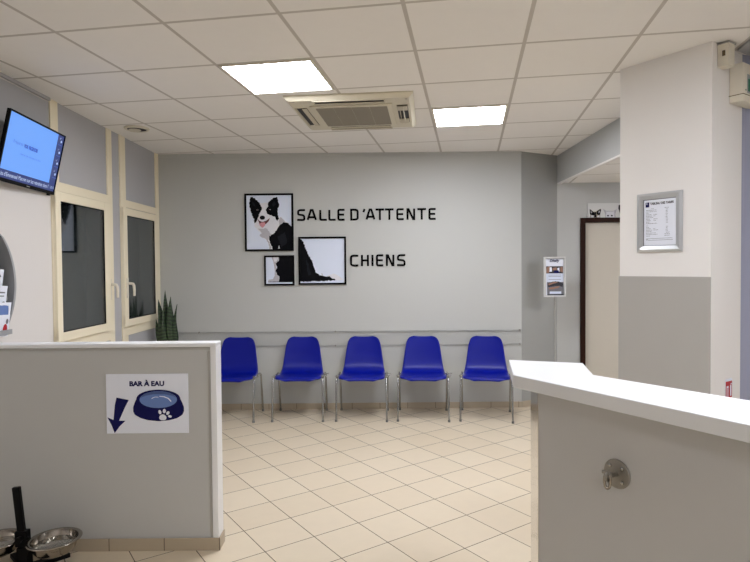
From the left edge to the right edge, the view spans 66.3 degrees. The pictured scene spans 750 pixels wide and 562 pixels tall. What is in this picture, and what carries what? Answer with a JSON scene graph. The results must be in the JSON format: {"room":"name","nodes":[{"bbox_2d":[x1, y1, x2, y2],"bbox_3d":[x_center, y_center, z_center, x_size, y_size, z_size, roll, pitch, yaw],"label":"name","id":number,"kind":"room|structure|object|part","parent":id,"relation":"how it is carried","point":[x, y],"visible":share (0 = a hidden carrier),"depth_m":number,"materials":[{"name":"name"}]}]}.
{"room":"veterinary clinic","nodes":[
{"label":"veterinary clinic","id":0,"kind":"room"},
{"bbox_2d":[0,77,156,341],"bbox_3d":[-2.394,0.140,1.493,0.150,2.756,9.380,0,1,0],"label":"wall","id":1,"kind":"structure","parent":0,"point":[25,213],"depth_m":4.11,"materials":[{"name":"white paint"}]},
{"bbox_2d":[0,234,15,335],"bbox_3d":[-2.264,0.015,3.286,0.109,0.685,0.502,0,1,0],"label":"brochure rack","id":2,"kind":"object","parent":1,"relation":"attached to","point":[6,260],"visible":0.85,"depth_m":3.51,"materials":[{"name":"grey plastic"}]},
{"bbox_2d":[0,269,3,285],"bbox_3d":[-2.263,0.030,3.407,0.023,0.213,0.162,0,1,0],"label":"leaflet","id":3,"kind":"object","parent":2,"relation":"in","point":[1,270],"visible":0.67,"depth_m":3.47,"materials":[{"name":"white paper"}]},
{"bbox_2d":[0,286,7,301],"bbox_3d":[-2.242,0.130,3.410,0.023,0.213,0.162,0,1,0],"label":"leaflet","id":4,"kind":"object","parent":2,"relation":"in","point":[3,289],"visible":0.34,"depth_m":3.46,"materials":[{"name":"white paper"}]},
{"bbox_2d":[0,302,11,336],"bbox_3d":[-2.221,0.229,3.412,0.023,0.213,0.162,0,1,0],"label":"leaflet","id":5,"kind":"object","parent":2,"relation":"in","point":[5,307],"visible":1,"depth_m":3.44,"materials":[{"name":"white paper"}]},
{"bbox_2d":[0,305,8,329],"bbox_3d":[-2.219,0.229,3.415,0.017,0.180,0.121,0,1,0],"label":"print","id":6,"kind":"object","parent":5,"relation":"attached to","point":[4,309],"depth_m":3.44,"materials":[{"name":"multicoloured paper"}]},
{"bbox_2d":[0,78,48,139],"bbox_3d":[-2.326,-0.924,2.637,0.004,0.626,2.920,0,1,0],"label":"wall panel","id":7,"kind":"object","parent":1,"relation":"attached to","point":[12,96],"visible":0.4,"depth_m":3.78,"materials":[{"name":"white paint"}]},
{"bbox_2d":[0,108,65,195],"bbox_3d":[-2.256,-0.813,3.742,0.164,0.434,0.730,-1,1,-5],"label":"television","id":8,"kind":"object","parent":7,"relation":"attached to","point":[31,151],"visible":1,"depth_m":3.69,"materials":[{"name":"black plastic"}]},
{"bbox_3d":[-2.241,-0.820,3.743,0.119,0.422,0.730,-1,1,-5],"label":"casing","id":9,"kind":"part","parent":8,"relation":"part of","materials":[{"name":"black plastic"}]},
{"bbox_2d":[0,72,50,100],"bbox_3d":[-2.320,-1.202,0.430,0.020,0.020,7.320,0,1,0],"label":"trim","id":10,"kind":"structure","parent":1,"relation":"attached to","point":[2,75],"depth_m":3.80,"materials":[{"name":"grey"}]},
{"bbox_2d":[48,99,58,341],"bbox_3d":[-2.313,0.073,4.178,0.012,2.755,0.100,0,1,0],"label":"trim","id":11,"kind":"structure","parent":1,"relation":"attached to","point":[52,105],"depth_m":4.13,"materials":[{"name":"beige paint"}]},
{"bbox_2d":[52,182,118,341],"bbox_3d":[-2.343,-0.104,4.567,0.236,1.260,0.912,0,1,0],"label":"window","id":12,"kind":"structure","parent":1,"relation":"in","point":[83,284],"depth_m":4.51,"materials":[{"name":"beige paint"}]},
{"bbox_3d":[-2.298,-0.110,4.533,0.006,0.964,0.666,0,1,0],"label":"pane","id":13,"kind":"part","parent":12,"relation":"part of","materials":[{"name":"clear glass"}]},
{"bbox_3d":[-2.265,0.073,4.981,0.084,0.185,0.035,0,1,0],"label":"handle","id":14,"kind":"part","parent":12,"relation":"part of","materials":[{"name":"beige plastic"}]},
{"bbox_2d":[105,128,114,341],"bbox_3d":[-2.314,0.052,5.037,0.012,2.755,0.090,0,1,0],"label":"trim","id":15,"kind":"structure","parent":1,"relation":"attached to","point":[107,131],"depth_m":5.03,"materials":[{"name":"beige paint"}]},
{"bbox_2d":[118,134,128,340],"bbox_3d":[-2.314,0.045,5.300,0.012,2.755,0.115,0,1,0],"label":"trim","id":16,"kind":"structure","parent":1,"relation":"attached to","point":[121,140],"depth_m":5.26,"materials":[{"name":"beige paint"}]},
{"bbox_2d":[119,198,157,336],"bbox_3d":[-2.335,-0.131,5.662,0.252,1.260,0.883,0,1,0],"label":"window","id":17,"kind":"structure","parent":1,"relation":"in","point":[138,229],"depth_m":5.58,"materials":[{"name":"beige paint"}]},
{"bbox_3d":[-2.246,0.065,5.288,0.076,0.185,0.035,0,1,0],"label":"handle","id":18,"kind":"part","parent":17,"relation":"part of","materials":[{"name":"beige plastic"}]},
{"bbox_3d":[-2.298,-0.134,5.648,0.006,0.965,0.651,0,1,0],"label":"pane","id":19,"kind":"part","parent":17,"relation":"part of","materials":[{"name":"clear glass"}]},
{"bbox_2d":[154,153,160,304],"bbox_3d":[-2.314,0.025,6.132,0.012,2.755,0.090,0,1,0],"label":"trim","id":20,"kind":"structure","parent":1,"relation":"attached to","point":[156,174],"depth_m":6.12,"materials":[{"name":"beige paint"}]},
{"bbox_2d":[0,341,223,551],"bbox_3d":[-1.580,0.904,3.161,1.465,1.131,0.109,0,1,0],"label":"wall","id":21,"kind":"structure","parent":0,"point":[56,445],"depth_m":3.12,"materials":[{"name":"paint"}]},
{"bbox_2d":[106,373,188,433],"bbox_3d":[-1.233,0.664,3.108,0.445,0.324,0.008,0,1,0],"label":"wall sign","id":22,"kind":"object","parent":21,"relation":"attached to","point":[135,403],"visible":1,"depth_m":3.11,"materials":[{"name":"white paper"}]},
{"bbox_2d":[219,529,224,548],"bbox_3d":[-0.846,1.430,3.176,0.007,0.068,0.100,0,1,0],"label":"baseboard","id":23,"kind":"structure","parent":21,"relation":"attached to","point":[222,536],"depth_m":3.17,"materials":[{"name":"tile"}]},
{"bbox_2d":[0,406,530,561],"bbox_3d":[1.003,1.536,1.654,6.920,0.100,9.930,0,1,0],"label":"floor","id":24,"kind":"structure","parent":0,"point":[361,486],"depth_m":4.00,"materials":[{"name":"tile"}]},
{"bbox_2d":[0,486,69,561],"bbox_3d":[-1.789,1.264,2.932,0.538,0.431,0.312,0,1,0],"label":"stand","id":25,"kind":"object","parent":24,"relation":"on","point":[22,535],"visible":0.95,"depth_m":2.92,"materials":[{"name":"black plastic"}]},
{"bbox_2d":[0,528,16,557],"bbox_3d":[-1.937,1.354,2.934,0.258,0.071,0.258,-1,1,0],"label":"bowl","id":26,"kind":"object","parent":25,"relation":"on","point":[7,536],"visible":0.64,"depth_m":3.02,"materials":[{"name":"silver metal"}]},
{"bbox_3d":[-1.807,1.264,2.932,0.078,0.431,0.022,0,1,0],"label":"post","id":27,"kind":"part","parent":25,"relation":"part of","materials":[{"name":"black plastic"}]},
{"bbox_2d":[25,527,82,558],"bbox_3d":[-1.637,1.347,2.934,0.258,0.071,0.258,-1,1,0],"label":"bowl","id":28,"kind":"object","parent":25,"relation":"on","point":[56,538],"visible":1,"depth_m":2.97,"materials":[{"name":"silver metal"}]},
{"bbox_2d":[155,292,177,340],"bbox_3d":[-2.099,0.752,5.860,0.300,1.310,0.300,0,1,0],"label":"snake plant","id":29,"kind":"object","parent":24,"relation":"on","point":[166,329],"visible":0.38,"depth_m":5.82,"materials":[{"name":"green plant"}]},
{"bbox_2d":[221,337,263,422],"bbox_3d":[-1.439,1.003,5.911,0.564,0.798,0.488,0,1,1],"label":"chair","id":30,"kind":"object","parent":24,"relation":"on","point":[238,355],"visible":0.8,"depth_m":6.08,"materials":[{"name":"blue plastic"}]},
{"bbox_3d":[-1.207,1.175,5.734,0.021,0.427,0.130,-1,1,-2],"label":"leg","id":31,"kind":"part","parent":30,"relation":"part of","materials":[{"name":"silver metal"}]},
{"bbox_3d":[-1.202,1.167,6.069,0.023,0.427,0.154,0,1,1],"label":"leg","id":32,"kind":"part","parent":30,"relation":"part of","materials":[{"name":"silver metal"}]},
{"bbox_2d":[271,336,328,421],"bbox_3d":[-0.755,0.997,5.919,0.564,0.798,0.488,0,1,1],"label":"chair","id":33,"kind":"object","parent":24,"relation":"on","point":[302,361],"visible":1,"depth_m":6.08,"materials":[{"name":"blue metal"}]},
{"bbox_3d":[-1.019,1.173,5.750,0.021,0.427,0.130,0,1,4],"label":"leg","id":34,"kind":"part","parent":33,"relation":"part of","materials":[{"name":"silver metal"}]},
{"bbox_3d":[-1.014,1.165,6.085,0.023,0.427,0.154,0,1,1],"label":"leg","id":35,"kind":"part","parent":33,"relation":"part of","materials":[{"name":"silver metal"}]},
{"bbox_3d":[-0.521,1.169,5.744,0.021,0.427,0.130,-1,1,-2],"label":"leg","id":36,"kind":"part","parent":33,"relation":"part of","materials":[{"name":"silver metal"}]},
{"bbox_3d":[-0.519,1.161,6.079,0.023,0.427,0.154,0,1,1],"label":"leg","id":37,"kind":"part","parent":33,"relation":"part of","materials":[{"name":"silver metal"}]},
{"bbox_2d":[335,336,391,421],"bbox_3d":[-0.111,0.992,5.900,0.564,0.798,0.488,0,1,3],"label":"chair","id":38,"kind":"object","parent":24,"relation":"on","point":[363,358],"visible":1,"depth_m":6.07,"materials":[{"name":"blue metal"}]},
{"bbox_3d":[-0.381,1.167,5.742,0.021,0.427,0.130,0,1,6],"label":"leg","id":39,"kind":"part","parent":38,"relation":"part of","materials":[{"name":"silver metal"}]},
{"bbox_3d":[-0.363,1.159,6.076,0.023,0.427,0.154,0,1,3],"label":"leg","id":40,"kind":"part","parent":38,"relation":"part of","materials":[{"name":"silver metal"}]},
{"bbox_3d":[0.116,1.164,5.717,0.021,0.427,0.130,0,1,0],"label":"leg","id":41,"kind":"part","parent":38,"relation":"part of","materials":[{"name":"silver metal"}]},
{"bbox_2d":[397,336,451,421],"bbox_3d":[0.507,0.988,5.883,0.564,0.798,0.488,0,1,4],"label":"chair","id":42,"kind":"object","parent":24,"relation":"on","point":[422,361],"visible":1,"depth_m":6.05,"materials":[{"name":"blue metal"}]},
{"bbox_3d":[0.232,1.163,5.732,0.021,0.427,0.130,0,1,7],"label":"leg","id":43,"kind":"part","parent":42,"relation":"part of","materials":[{"name":"silver metal"}]},
{"bbox_3d":[0.259,1.154,6.066,0.023,0.427,0.154,0,1,4],"label":"leg","id":44,"kind":"part","parent":42,"relation":"part of","materials":[{"name":"silver metal"}]},
{"bbox_3d":[0.753,1.151,6.027,0.023,0.427,0.154,0,1,4],"label":"leg","id":45,"kind":"part","parent":42,"relation":"part of","materials":[{"name":"silver metal"}]},
{"bbox_3d":[0.728,1.159,5.694,0.021,0.427,0.130,0,1,2],"label":"leg","id":46,"kind":"part","parent":42,"relation":"part of","materials":[{"name":"silver metal"}]},
{"bbox_2d":[459,336,513,423],"bbox_3d":[1.144,0.983,5.838,0.564,0.798,0.488,0,1,10],"label":"chair","id":47,"kind":"object","parent":24,"relation":"on","point":[485,360],"visible":0.99,"depth_m":6.00,"materials":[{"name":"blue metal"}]},
{"bbox_3d":[0.856,1.158,5.717,0.021,0.427,0.130,0,1,13],"label":"leg","id":48,"kind":"part","parent":47,"relation":"part of","materials":[{"name":"silver metal"}]},
{"bbox_3d":[0.917,1.149,6.046,0.023,0.427,0.154,0,1,10],"label":"leg","id":49,"kind":"part","parent":47,"relation":"part of","materials":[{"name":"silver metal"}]},
{"bbox_3d":[1.404,1.147,5.957,0.023,0.427,0.154,0,1,10],"label":"leg","id":50,"kind":"part","parent":47,"relation":"part of","materials":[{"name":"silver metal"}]},
{"bbox_3d":[1.345,1.156,5.628,0.021,0.427,0.130,0,1,7],"label":"leg","id":51,"kind":"part","parent":47,"relation":"part of","materials":[{"name":"silver metal"}]},
{"bbox_2d":[543,257,565,361],"bbox_3d":[1.910,0.555,6.116,0.260,1.623,0.260,0,1,0],"label":"stand","id":52,"kind":"object","parent":24,"relation":"on","point":[544,258],"visible":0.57,"depth_m":6.07,"materials":[{"name":"silver metal"}]},
{"bbox_2d":[546,259,563,294],"bbox_3d":[1.905,-0.039,6.089,0.190,0.396,0.023,0,1,0],"label":"poster","id":53,"kind":"object","parent":52,"relation":"in","point":[554,278],"visible":1,"depth_m":6.09,"materials":[{"name":"white paper"}]},
{"bbox_2d":[509,360,749,561],"bbox_3d":[1.130,0.925,1.436,0.419,1.130,2.365,-1,2,-28],"label":"reception counter","id":54,"kind":"object","parent":24,"relation":"on","point":[686,454],"depth_m":1.78,"materials":[{"name":"white"}]},
{"bbox_3d":[0.633,0.933,2.280,0.002,1.081,0.330,0,1,11],"label":"panel","id":55,"kind":"part","parent":54,"relation":"part of","materials":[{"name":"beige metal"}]},
{"bbox_2d":[602,459,630,489],"bbox_3d":[0.747,0.616,1.816,0.062,0.094,0.094,-1,2,-32],"label":"hook","id":56,"kind":"object","parent":54,"relation":"attached to","point":[615,472],"visible":1,"depth_m":1.81,"materials":[{"name":"metal"}]},
{"bbox_2d":[509,360,749,442],"bbox_3d":[1.125,0.384,1.422,0.419,0.047,2.365,-1,2,-28],"label":"countertop","id":57,"kind":"structure","parent":54,"relation":"on","point":[728,417],"depth_m":1.78,"materials":[{"name":"white"}]},
{"bbox_2d":[158,154,521,403],"bbox_3d":[-0.446,0.005,6.257,4.048,2.756,0.150,0,1,0],"label":"wall","id":58,"kind":"structure","parent":0,"point":[462,269],"depth_m":6.18,"materials":[{"name":"grey paint"}]},
{"bbox_2d":[244,193,293,250],"bbox_3d":[-1.135,-0.629,6.153,0.521,0.615,0.024,0,1,0],"label":"framed picture","id":59,"kind":"object","parent":58,"relation":"attached to","point":[269,219],"visible":1,"depth_m":6.15,"materials":[{"name":"black"}]},
{"bbox_2d":[264,255,294,285],"bbox_3d":[-1.028,-0.113,6.166,0.323,0.323,0.024,0,1,0],"label":"framed picture","id":60,"kind":"object","parent":58,"relation":"attached to","point":[278,269],"visible":1,"depth_m":6.17,"materials":[{"name":"black paper"}]},
{"bbox_2d":[298,237,345,284],"bbox_3d":[-0.566,-0.218,6.163,0.512,0.514,0.024,0,1,0],"label":"framed picture","id":61,"kind":"object","parent":58,"relation":"attached to","point":[321,260],"visible":1,"depth_m":6.16,"materials":[{"name":"black"}]},
{"bbox_2d":[158,151,521,156],"bbox_3d":[-0.383,-1.356,6.142,3.898,0.030,0.012,0,1,0],"label":"trim","id":62,"kind":"structure","parent":58,"relation":"attached to","point":[485,152],"depth_m":6.14,"materials":[{"name":"grey paint"}]},
{"bbox_2d":[192,329,520,346],"bbox_3d":[-0.307,0.618,6.184,3.755,0.170,0.025,0,1,0],"label":"guard","id":63,"kind":"object","parent":58,"relation":"attached to","point":[519,329],"visible":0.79,"depth_m":6.18,"materials":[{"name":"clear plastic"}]},
{"bbox_2d":[297,208,435,220],"bbox_3d":[-0.092,-0.713,6.160,1.486,0.127,0.007,0,1,0],"label":"lettering","id":64,"kind":"object","parent":58,"relation":"attached to","point":[408,211],"depth_m":6.16,"materials":[{"name":"black"}]},
{"bbox_2d":[222,401,521,409],"bbox_3d":[-0.359,1.351,6.210,3.898,0.065,0.012,0,1,0],"label":"baseboard","id":65,"kind":"structure","parent":58,"relation":"attached to","point":[501,404],"depth_m":6.20,"materials":[{"name":"tile"}]},
{"bbox_2d":[350,254,405,266],"bbox_3d":[0.030,-0.222,6.172,0.596,0.129,0.007,0,1,0],"label":"lettering","id":66,"kind":"object","parent":58,"relation":"attached to","point":[377,255],"depth_m":6.17,"materials":[{"name":"black plastic"}]},
{"bbox_2d":[0,0,749,155],"bbox_3d":[0.979,-1.319,1.583,6.920,0.100,9.930,0,1,0],"label":"ceiling","id":67,"kind":"structure","parent":0,"point":[556,65],"depth_m":3.35,"materials":[{"name":"tile"}]},
{"bbox_2d":[123,125,149,132],"bbox_3d":[-2.066,-1.318,4.978,0.212,0.020,0.212,0,1,0],"label":"ceiling vent","id":68,"kind":"object","parent":67,"relation":"in","point":[132,128],"visible":1,"depth_m":4.95,"materials":[{"name":"beige plastic"}]},
{"bbox_2d":[218,59,334,94],"bbox_3d":[-0.611,-1.304,3.695,0.580,0.008,0.580,0,1,9],"label":"recessed light","id":69,"kind":"object","parent":67,"relation":"in","point":[303,75],"visible":1,"depth_m":3.65,"materials":[{"name":"beige plastic"}]},
{"bbox_2d":[283,91,415,129],"bbox_3d":[-0.151,-1.307,4.494,0.924,0.050,0.924,0,1,5],"label":"air conditioner","id":70,"kind":"object","parent":67,"relation":"attached to","point":[394,109],"visible":1,"depth_m":4.30,"materials":[{"name":"beige plastic"}]},
{"bbox_3d":[-0.151,-1.291,4.494,0.610,0.010,0.610,0,1,5],"label":"intake panel","id":71,"kind":"part","parent":70,"relation":"part of","materials":[{"name":"beige plastic"}]},
{"bbox_2d":[316,106,390,125],"bbox_3d":[-0.151,-1.285,4.494,0.530,0.002,0.530,0,1,5],"label":"grille","id":72,"kind":"object","parent":70,"relation":"attached to","point":[351,115],"depth_m":4.45,"materials":[{"name":"beige plastic"}]},
{"bbox_2d":[431,104,507,126],"bbox_3d":[0.769,-1.340,4.682,0.580,0.008,0.580,0,1,9],"label":"recessed light","id":73,"kind":"object","parent":67,"relation":"in","point":[490,114],"visible":1,"depth_m":4.64,"materials":[{"name":"white plastic"}]},
{"bbox_2d":[521,152,556,400],"bbox_3d":[1.809,-0.017,6.382,0.598,2.756,0.132,-1,2,-28],"label":"wall","id":74,"kind":"structure","parent":0,"point":[538,171],"depth_m":6.28,"materials":[{"name":"grey paint"}]},
{"bbox_2d":[522,400,530,406],"bbox_3d":[1.824,1.330,6.335,0.526,0.065,0.012,-1,2,-28],"label":"baseboard","id":75,"kind":"structure","parent":74,"relation":"attached to","point":[527,403],"depth_m":6.23,"materials":[{"name":"tile"}]},
{"bbox_2d":[557,182,619,362],"bbox_3d":[3.245,-0.033,6.507,2.409,2.756,0.150,0,1,0],"label":"wall","id":76,"kind":"structure","parent":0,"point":[572,198],"depth_m":6.42,"materials":[{"name":"grey paint"}]},
{"bbox_2d":[580,217,619,378],"bbox_3d":[2.774,0.321,6.466,0.947,2.060,0.129,0,1,0],"label":"door","id":77,"kind":"structure","parent":76,"relation":"attached to","point":[599,237],"depth_m":6.46,"materials":[{"name":"beige wood"}]},
{"bbox_2d":[587,203,619,217],"bbox_3d":[2.782,-0.789,6.402,0.822,0.162,0.020,0,1,0],"label":"picture","id":78,"kind":"object","parent":76,"relation":"attached to","point":[594,210],"visible":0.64,"depth_m":6.40,"materials":[{"name":"white paper"}]},
{"bbox_2d":[557,118,619,182],"bbox_3d":[2.045,-1.208,5.037,0.020,0.312,2.730,0,1,0],"label":"wall","id":79,"kind":"structure","parent":0,"point":[603,145],"depth_m":5.42,"materials":[{"name":"grey paint"}]},
{"bbox_2d":[557,154,619,183],"bbox_3d":[2.048,-1.050,5.036,0.036,0.016,2.720,0,1,0],"label":"trim","id":80,"kind":"structure","parent":79,"relation":"attached to","point":[617,156],"depth_m":5.41,"materials":[{"name":"white paint"}]},
{"bbox_2d":[565,158,619,182],"bbox_3d":[3.173,-1.098,4.950,2.235,0.060,2.910,0,1,0],"label":"ceiling","id":81,"kind":"structure","parent":0,"point":[610,172],"depth_m":5.90,"materials":[{"name":"tile"}]},
{"bbox_2d":[620,41,741,398],"bbox_3d":[1.979,0.051,3.595,0.669,2.756,0.548,-1,2,-35],"label":"wall pillar","id":82,"kind":"structure","parent":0,"point":[680,129],"depth_m":3.30,"materials":[{"name":"white paint"}]},
{"bbox_2d":[637,190,682,251],"bbox_3d":[1.684,-0.349,3.404,0.015,0.352,0.274,-1,2,-35],"label":"frame","id":83,"kind":"object","parent":82,"relation":"attached to","point":[660,214],"visible":1,"depth_m":3.40,"materials":[{"name":"silver metal"}]},
{"bbox_2d":[618,276,710,393],"bbox_3d":[1.705,0.704,3.420,0.008,1.463,0.556,-1,2,-35],"label":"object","id":84,"kind":"structure","parent":82,"relation":"attached to","point":[664,322],"depth_m":3.39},
{"bbox_2d":[717,40,735,69],"bbox_3d":[1.940,-1.245,3.169,0.080,0.129,0.065,-1,2,-35],"label":"sensor box","id":85,"kind":"object","parent":82,"relation":"attached to","point":[725,50],"visible":1,"depth_m":3.15,"materials":[{"name":"beige plastic"}]},
{"bbox_3d":[1.940,-1.306,3.168,0.080,0.008,0.065,-1,2,-35],"label":"mounting plate","id":86,"kind":"part","parent":85,"relation":"part of","materials":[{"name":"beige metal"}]},
{"bbox_2d":[725,378,731,397],"bbox_3d":[2.042,0.642,3.313,0.080,0.157,0.004,-1,2,-35],"label":"fire sign","id":87,"kind":"object","parent":82,"relation":"attached to","point":[728,382],"visible":0.68,"depth_m":3.31,"materials":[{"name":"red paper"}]},
{"bbox_2d":[726,381,731,396],"bbox_3d":[2.042,0.649,3.312,0.077,0.141,0.002,-1,2,-35],"label":"print","id":88,"kind":"object","parent":87,"relation":"attached to","point":[728,383],"depth_m":3.31,"materials":[{"name":"red paper"}]},
{"bbox_2d":[740,54,749,400],"bbox_3d":[3.229,0.043,3.484,2.143,2.756,0.197,0,1,0],"label":"wall","id":89,"kind":"structure","parent":0,"point":[745,179],"depth_m":3.39,"materials":[{"name":"grey paint"}]},
{"bbox_2d":[729,62,749,108],"bbox_3d":[2.130,-1.118,3.297,0.239,0.215,0.076,-1,2,-35],"label":"emergency light","id":90,"kind":"object","parent":89,"relation":"attached to","point":[739,91],"visible":0.92,"depth_m":3.23,"materials":[{"name":"beige plastic"}]},
{"bbox_3d":[2.108,-1.111,3.237,0.078,0.105,0.002,-1,2,-35],"label":"label plate","id":91,"kind":"part","parent":90,"relation":"part of","materials":[{"name":"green plastic"}]},
{"bbox_2d":[737,39,749,54],"bbox_3d":[2.674,-1.309,2.849,1.430,0.012,0.960,0,1,0],"label":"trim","id":92,"kind":"structure","parent":89,"relation":"attached to","point":[745,48],"depth_m":3.23,"materials":[{"name":"white"}]}
]}

